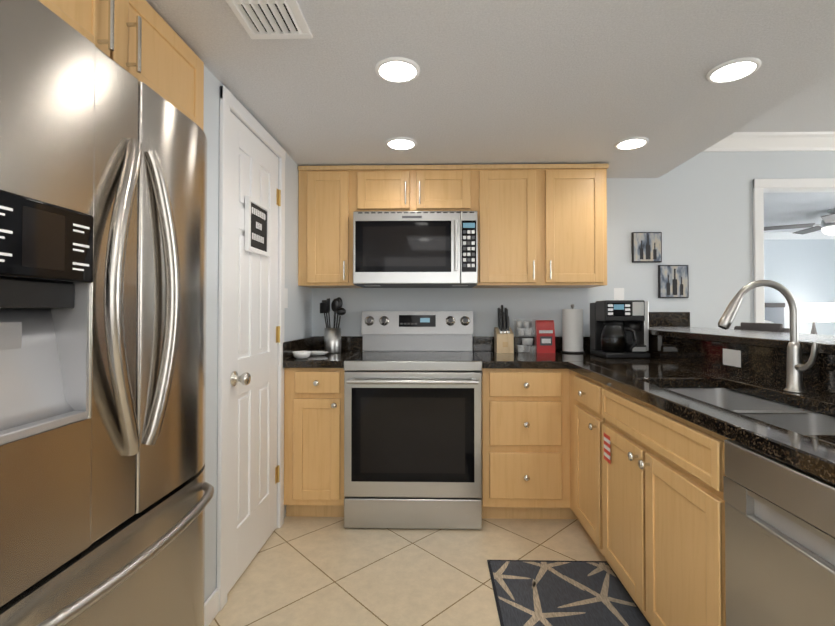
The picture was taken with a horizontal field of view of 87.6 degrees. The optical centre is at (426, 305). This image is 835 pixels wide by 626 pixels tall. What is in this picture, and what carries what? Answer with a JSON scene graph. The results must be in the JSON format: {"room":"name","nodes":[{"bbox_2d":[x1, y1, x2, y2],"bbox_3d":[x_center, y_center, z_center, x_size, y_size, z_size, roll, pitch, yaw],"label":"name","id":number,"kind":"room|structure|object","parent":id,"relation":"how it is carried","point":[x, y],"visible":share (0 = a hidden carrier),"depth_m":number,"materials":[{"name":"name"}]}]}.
{"room":"kitchen","nodes":[
{"label":"kitchen","id":0,"kind":"room"},
{"bbox_2d":[203,65,311,602],"bbox_3d":[-1.291,0.129,-0.181,0.835,2.115,6.500,0,-1,1],"label":"wall","id":1,"kind":"structure","parent":0,"point":[298,319],"depth_m":1.72,"materials":[{"name":"white paint"}]},
{"bbox_2d":[38,0,203,129],"bbox_3d":[-1.186,-0.750,1.139,0.818,0.306,0.922,0,-1,1],"label":"upper cabinet","id":2,"kind":"object","parent":1,"relation":"attached to","point":[143,42],"visible":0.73,"depth_m":1.26,"materials":[{"name":"brown wood"}]},
{"bbox_2d":[204,588,218,625],"bbox_3d":[0.276,1.138,-0.193,2.297,0.095,6.370,0,-1,1],"label":"baseboard","id":3,"kind":"structure","parent":1,"relation":"attached to","point":[211,607],"depth_m":1.66,"materials":[{"name":"white"}]},
{"bbox_2d":[217,85,285,610],"bbox_3d":[-0.842,0.166,2.093,0.076,2.098,0.718,0,-1,1],"label":"door frame","id":4,"kind":"structure","parent":1,"relation":"attached to","point":[229,101],"depth_m":1.77,"materials":[{"name":"white wood"}]},
{"bbox_2d":[227,111,280,593],"bbox_3d":[-0.806,0.191,2.096,0.107,2.027,0.600,0,-1,1],"label":"pantry door","id":5,"kind":"structure","parent":1,"relation":"in","point":[254,341],"depth_m":2.05,"materials":[{"name":"white wood"}]},
{"bbox_2d":[285,288,287,307],"bbox_3d":[-0.822,-0.046,2.522,0.016,0.115,0.072,0,-1,1],"label":"light switch","id":6,"kind":"object","parent":1,"relation":"attached to","point":[286,297],"visible":0.48,"depth_m":2.53,"materials":[{"name":"white plastic"}]},
{"bbox_2d":[209,516,605,625],"bbox_3d":[2.192,1.236,-0.221,10.500,0.100,6.600,0,-1,1],"label":"floor","id":7,"kind":"structure","parent":0,"point":[315,571],"depth_m":1.99,"materials":[{"name":"tile"}]},
{"bbox_2d":[0,0,213,625],"bbox_3d":[-1.112,0.312,1.110,0.937,1.779,0.894,0,-1,1],"label":"fridge","id":8,"kind":"object","parent":7,"relation":"on","point":[106,492],"visible":1,"depth_m":0.96,"materials":[{"name":"grey metal"}]},
{"bbox_2d":[284,368,344,516],"bbox_3d":[-0.629,0.786,2.735,0.356,0.872,0.616,0,-1,1],"label":"base cabinet","id":9,"kind":"object","parent":7,"relation":"on","point":[313,397],"depth_m":2.43,"materials":[{"name":"brown wood"}]},
{"bbox_2d":[283,336,362,367],"bbox_3d":[-0.629,0.278,2.734,0.359,0.141,0.633,0,-1,1],"label":"countertop","id":10,"kind":"structure","parent":9,"relation":"on","point":[351,346],"depth_m":2.65,"materials":[{"name":"stone"}]},
{"bbox_2d":[292,351,311,358],"bbox_3d":[-0.725,0.286,2.535,0.110,0.040,0.110,0,-1,1],"label":"dish","id":11,"kind":"object","parent":10,"relation":"on","point":[301,354],"visible":0.98,"depth_m":2.50,"materials":[{"name":"white ceramic"}]},
{"bbox_2d":[310,351,327,355],"bbox_3d":[-0.696,0.297,2.725,0.164,0.022,0.102,0,-1,1],"label":"spoon rest","id":12,"kind":"object","parent":10,"relation":"on","point":[316,353],"visible":0.6,"depth_m":2.69,"materials":[{"name":"white ceramic"}]},
{"bbox_2d":[320,297,345,353],"bbox_3d":[-0.611,0.125,2.876,0.169,0.370,0.116,0,-1,1],"label":"utensil crock","id":13,"kind":"object","parent":10,"relation":"on","point":[332,340],"visible":1,"depth_m":2.85,"materials":[{"name":"silver metal"}]},
{"bbox_2d":[344,311,481,529],"bbox_3d":[-0.067,0.626,2.666,0.759,1.189,0.718,0,-1,1],"label":"range","id":14,"kind":"object","parent":7,"relation":"on","point":[412,440],"visible":1,"depth_m":2.37,"materials":[{"name":"grey metal"}]},
{"bbox_2d":[482,368,563,518],"bbox_3d":[0.563,0.786,2.709,0.484,0.872,0.616,0,-1,1],"label":"base cabinet","id":15,"kind":"object","parent":7,"relation":"on","point":[523,409],"depth_m":2.40,"materials":[{"name":"brown wood"}]},
{"bbox_2d":[473,336,558,368],"bbox_3d":[0.535,0.278,2.707,0.433,0.141,0.637,0,-1,1],"label":"countertop","id":16,"kind":"structure","parent":15,"relation":"on","point":[483,346],"depth_m":2.59,"materials":[{"name":"stone"}]},
{"bbox_2d":[494,305,513,352],"bbox_3d":[0.519,0.151,2.915,0.110,0.318,0.140,0,-1,1],"label":"knife block","id":17,"kind":"object","parent":16,"relation":"on","point":[503,338],"visible":1,"depth_m":2.86,"materials":[{"name":"brown wood"}]},
{"bbox_2d":[514,319,535,352],"bbox_3d":[0.660,0.198,2.904,0.120,0.225,0.125,0,-1,1],"label":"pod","id":18,"kind":"object","parent":16,"relation":"on","point":[527,342],"visible":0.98,"depth_m":2.87,"materials":[{"name":"white plastic"}]},
{"bbox_2d":[534,320,554,352],"bbox_3d":[0.790,0.203,2.900,0.120,0.215,0.078,0,-1,1],"label":"coffee bag","id":19,"kind":"object","parent":16,"relation":"on","point":[545,336],"visible":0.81,"depth_m":2.87,"materials":[{"name":"red"}]},
{"bbox_2d":[487,560,650,625],"bbox_3d":[0.566,1.204,1.566,0.572,0.006,1.000,0,-1,1],"label":"rug","id":20,"kind":"object","parent":7,"relation":"on","point":[555,593],"visible":0.98,"depth_m":1.81,"materials":[{"name":"grey fabric"}]},
{"bbox_2d":[572,371,727,587],"bbox_3d":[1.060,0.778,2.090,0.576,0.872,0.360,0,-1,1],"label":"base cabinet","id":21,"kind":"object","parent":7,"relation":"on","point":[634,486],"depth_m":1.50,"materials":[{"name":"brown wood"}]},
{"bbox_2d":[555,312,834,484],"bbox_3d":[1.255,0.179,1.632,1.053,0.311,2.757,0,-1,1],"label":"countertop","id":22,"kind":"structure","parent":21,"relation":"on","point":[683,353],"depth_m":1.67,"materials":[{"name":"stone"}]},
{"bbox_2d":[561,304,584,353],"bbox_3d":[0.981,0.149,2.912,0.156,0.322,0.156,0,-1,1],"label":"paper towel","id":23,"kind":"object","parent":22,"relation":"on","point":[572,330],"visible":1,"depth_m":2.85,"materials":[{"name":"white paper"}]},
{"bbox_2d":[590,300,649,357],"bbox_3d":[1.185,0.137,2.672,0.260,0.340,0.289,0,-1,1],"label":"coffee maker","id":24,"kind":"object","parent":22,"relation":"on","point":[619,328],"visible":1,"depth_m":2.57,"materials":[{"name":"black plastic"}]},
{"bbox_2d":[723,348,740,367],"bbox_3d":[1.326,0.224,1.885,0.008,0.072,0.115,0,-1,1],"label":"outlet","id":25,"kind":"object","parent":22,"relation":"attached to","point":[731,357],"visible":1,"depth_m":1.88,"materials":[{"name":"white plastic"}]},
{"bbox_2d":[665,388,834,434],"bbox_3d":[1.030,0.426,1.377,0.391,0.188,0.855,0,-1,1],"label":"sink","id":26,"kind":"object","parent":22,"relation":"in","point":[795,419],"visible":0.04,"depth_m":1.38,"materials":[{"name":"silver metal"}]},
{"bbox_2d":[718,280,817,392],"bbox_3d":[1.147,0.101,1.463,0.283,0.382,0.116,0,-1,1],"label":"faucet","id":27,"kind":"object","parent":22,"relation":"on","point":[796,367],"visible":1,"depth_m":1.48,"materials":[{"name":"silver metal"}]},
{"bbox_2d":[734,322,789,332],"bbox_3d":[1.698,0.656,2.418,0.400,1.124,0.386,0,-1,1],"label":"bar stool","id":28,"kind":"object","parent":7,"relation":"on","point":[774,327],"visible":0.15,"depth_m":2.40,"materials":[{"name":"grey"}]},
{"bbox_2d":[723,439,834,625],"bbox_3d":[0.781,0.764,0.791,0.080,0.867,0.595,0,-1,1],"label":"dishwasher","id":29,"kind":"object","parent":7,"relation":"on","point":[779,543],"visible":0.92,"depth_m":0.93,"materials":[{"name":"grey metal"}]},
{"bbox_2d":[146,0,834,177],"bbox_3d":[-0.084,-1.122,-0.192,3.250,0.385,6.500,0,-1,1],"label":"ceiling","id":30,"kind":"structure","parent":0,"point":[544,81],"depth_m":1.70,"materials":[{"name":"paint"}]},
{"bbox_2d":[225,0,312,38],"bbox_3d":[-0.489,-0.905,1.285,0.209,0.015,0.360,0,-1,1],"label":"ceiling vent","id":31,"kind":"object","parent":30,"relation":"in","point":[271,19],"visible":1,"depth_m":1.37,"materials":[{"name":"white metal"}]},
{"bbox_2d":[375,57,419,82],"bbox_3d":[-0.109,-0.901,1.667,0.172,0.010,0.172,0,-1,1],"label":"recessed light","id":32,"kind":"object","parent":30,"relation":"in","point":[397,69],"visible":1,"depth_m":1.65,"materials":[{"name":"white"}]},
{"bbox_2d":[385,137,416,149],"bbox_3d":[-0.138,-0.891,2.393,0.172,0.010,0.172,0,-1,1],"label":"recessed light","id":33,"kind":"object","parent":30,"relation":"in","point":[400,143],"visible":1,"depth_m":2.38,"materials":[{"name":"white"}]},
{"bbox_2d":[614,137,648,149],"bbox_3d":[1.127,-0.891,2.390,0.172,0.010,0.172,0,-1,1],"label":"recessed light","id":34,"kind":"object","parent":30,"relation":"in","point":[630,143],"visible":1,"depth_m":2.38,"materials":[{"name":"white"}]},
{"bbox_2d":[706,57,760,82],"bbox_3d":[1.177,-0.901,1.669,0.172,0.010,0.172,0,-1,1],"label":"recessed light","id":35,"kind":"object","parent":30,"relation":"in","point":[734,70],"visible":1,"depth_m":1.66,"materials":[{"name":"white"}]},
{"bbox_2d":[312,151,834,351],"bbox_3d":[2.937,0.026,3.030,9.150,2.400,0.100,0,-1,1],"label":"wall","id":36,"kind":"structure","parent":0,"point":[697,210],"depth_m":3.01,"materials":[{"name":"white paint"}]},
{"bbox_2d":[298,165,361,287],"bbox_3d":[-0.626,-0.504,2.891,0.358,0.754,0.337,0,-1,1],"label":"upper cabinet","id":37,"kind":"object","parent":36,"relation":"attached to","point":[327,195],"depth_m":2.73,"materials":[{"name":"brown wood"}]},
{"bbox_2d":[358,165,413,210],"bbox_3d":[-0.263,-0.731,2.886,0.367,0.300,0.337,0,-1,1],"label":"upper cabinet","id":38,"kind":"object","parent":36,"relation":"attached to","point":[380,187],"depth_m":2.72,"materials":[{"name":"brown wood"}]},
{"bbox_2d":[414,164,477,214],"bbox_3d":[0.120,-0.732,2.878,0.401,0.300,0.337,0,-1,1],"label":"upper cabinet","id":39,"kind":"object","parent":36,"relation":"attached to","point":[436,187],"depth_m":2.71,"materials":[{"name":"brown wood"}]},
{"bbox_2d":[353,211,477,287],"bbox_3d":[-0.064,-0.354,2.825,0.759,0.451,0.440,0,-1,1],"label":"over-the-range microwave","id":40,"kind":"object","parent":39,"relation":"attached to","point":[415,249],"visible":1,"depth_m":2.65,"materials":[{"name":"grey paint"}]},
{"bbox_2d":[473,163,608,287],"bbox_3d":[0.724,-0.505,2.862,0.807,0.754,0.337,0,-1,1],"label":"upper cabinet","id":41,"kind":"object","parent":36,"relation":"attached to","point":[541,225],"depth_m":2.70,"materials":[{"name":"brown wood"}]},
{"bbox_2d":[614,288,623,299],"bbox_3d":[1.337,-0.068,3.018,0.072,0.115,0.008,0,-1,1],"label":"electrical outlet","id":42,"kind":"object","parent":36,"relation":"attached to","point":[618,293],"visible":0.67,"depth_m":3.01,"materials":[{"name":"white plastic"}]},
{"bbox_2d":[631,232,661,262],"bbox_3d":[1.523,-0.406,3.003,0.200,0.209,0.023,0,-1,1],"label":"picture","id":43,"kind":"object","parent":36,"relation":"attached to","point":[646,247],"visible":1,"depth_m":2.99,"materials":[{"name":"grey fabric"}]},
{"bbox_2d":[658,265,688,297],"bbox_3d":[1.703,-0.169,2.996,0.200,0.227,0.023,0,-1,1],"label":"picture","id":44,"kind":"object","parent":36,"relation":"attached to","point":[673,281],"visible":1,"depth_m":2.98,"materials":[{"name":"multicoloured paper"}]},
{"bbox_2d":[702,131,834,151],"bbox_3d":[4.555,-1.122,2.920,5.888,0.104,0.075,0,-1,1],"label":"crown molding","id":45,"kind":"structure","parent":36,"relation":"attached to","point":[778,141],"depth_m":2.97,"materials":[{"name":"white"}]},
{"bbox_2d":[753,178,834,322],"bbox_3d":[2.724,0.176,3.021,0.939,2.100,0.122,0,-1,1],"label":"trim","id":46,"kind":"structure","parent":36,"relation":"attached to","point":[761,187],"depth_m":2.98,"materials":[{"name":"white wood"}]},
{"bbox_2d":[736,72,834,231],"bbox_3d":[4.481,-1.241,1.637,6.000,0.100,10.350,0,-1,1],"label":"ceiling","id":47,"kind":"structure","parent":0,"point":[811,108],"depth_m":2.88,"materials":[{"name":"paint"}]},
{"bbox_2d":[764,208,834,234],"bbox_3d":[4.864,-0.921,5.172,1.311,0.449,1.318,0,-1,1],"label":"ceiling fan","id":48,"kind":"object","parent":47,"relation":"hanging from","point":[827,224],"visible":0.94,"depth_m":5.22,"materials":[{"name":"silver metal"}]},
{"bbox_2d":[764,239,834,334],"bbox_3d":[4.593,0.073,6.744,6.000,2.400,0.100,0,-1,1],"label":"wall","id":49,"kind":"structure","parent":0,"point":[802,270],"depth_m":6.66,"materials":[{"name":"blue paint"}]},
{"bbox_2d":[764,232,834,239],"bbox_3d":[4.640,-1.075,6.669,5.880,0.104,0.075,0,-1,1],"label":"crown molding","id":50,"kind":"structure","parent":49,"relation":"attached to","point":[767,235],"depth_m":6.65,"materials":[{"name":"white wood"}]},
{"bbox_3d":[4.553,1.300,4.904,6.000,0.100,3.750,0,-1,1],"label":"floor","id":51,"kind":"structure","parent":0,"visible":0},
{"bbox_2d":[765,303,784,327],"bbox_3d":[4.592,0.598,5.580,1.630,1.319,2.185,0,-1,1],"label":"bed","id":52,"kind":"object","parent":51,"relation":"on","point":[774,312],"visible":0.02,"depth_m":6.58,"materials":[{"name":"grey"}]},
{"bbox_3d":[5.695,0.958,6.377,0.500,0.619,0.464,0,-1,1],"label":"nightstand","id":53,"kind":"object","parent":51,"relation":"on","visible":0},
{"bbox_2d":[797,303,834,333],"bbox_3d":[5.685,0.303,6.378,0.450,0.690,0.450,0,-1,1],"label":"bedside lamp","id":54,"kind":"object","parent":53,"relation":"on","point":[816,312],"visible":0.81,"depth_m":6.21,"materials":[{"name":"white"}]}
]}

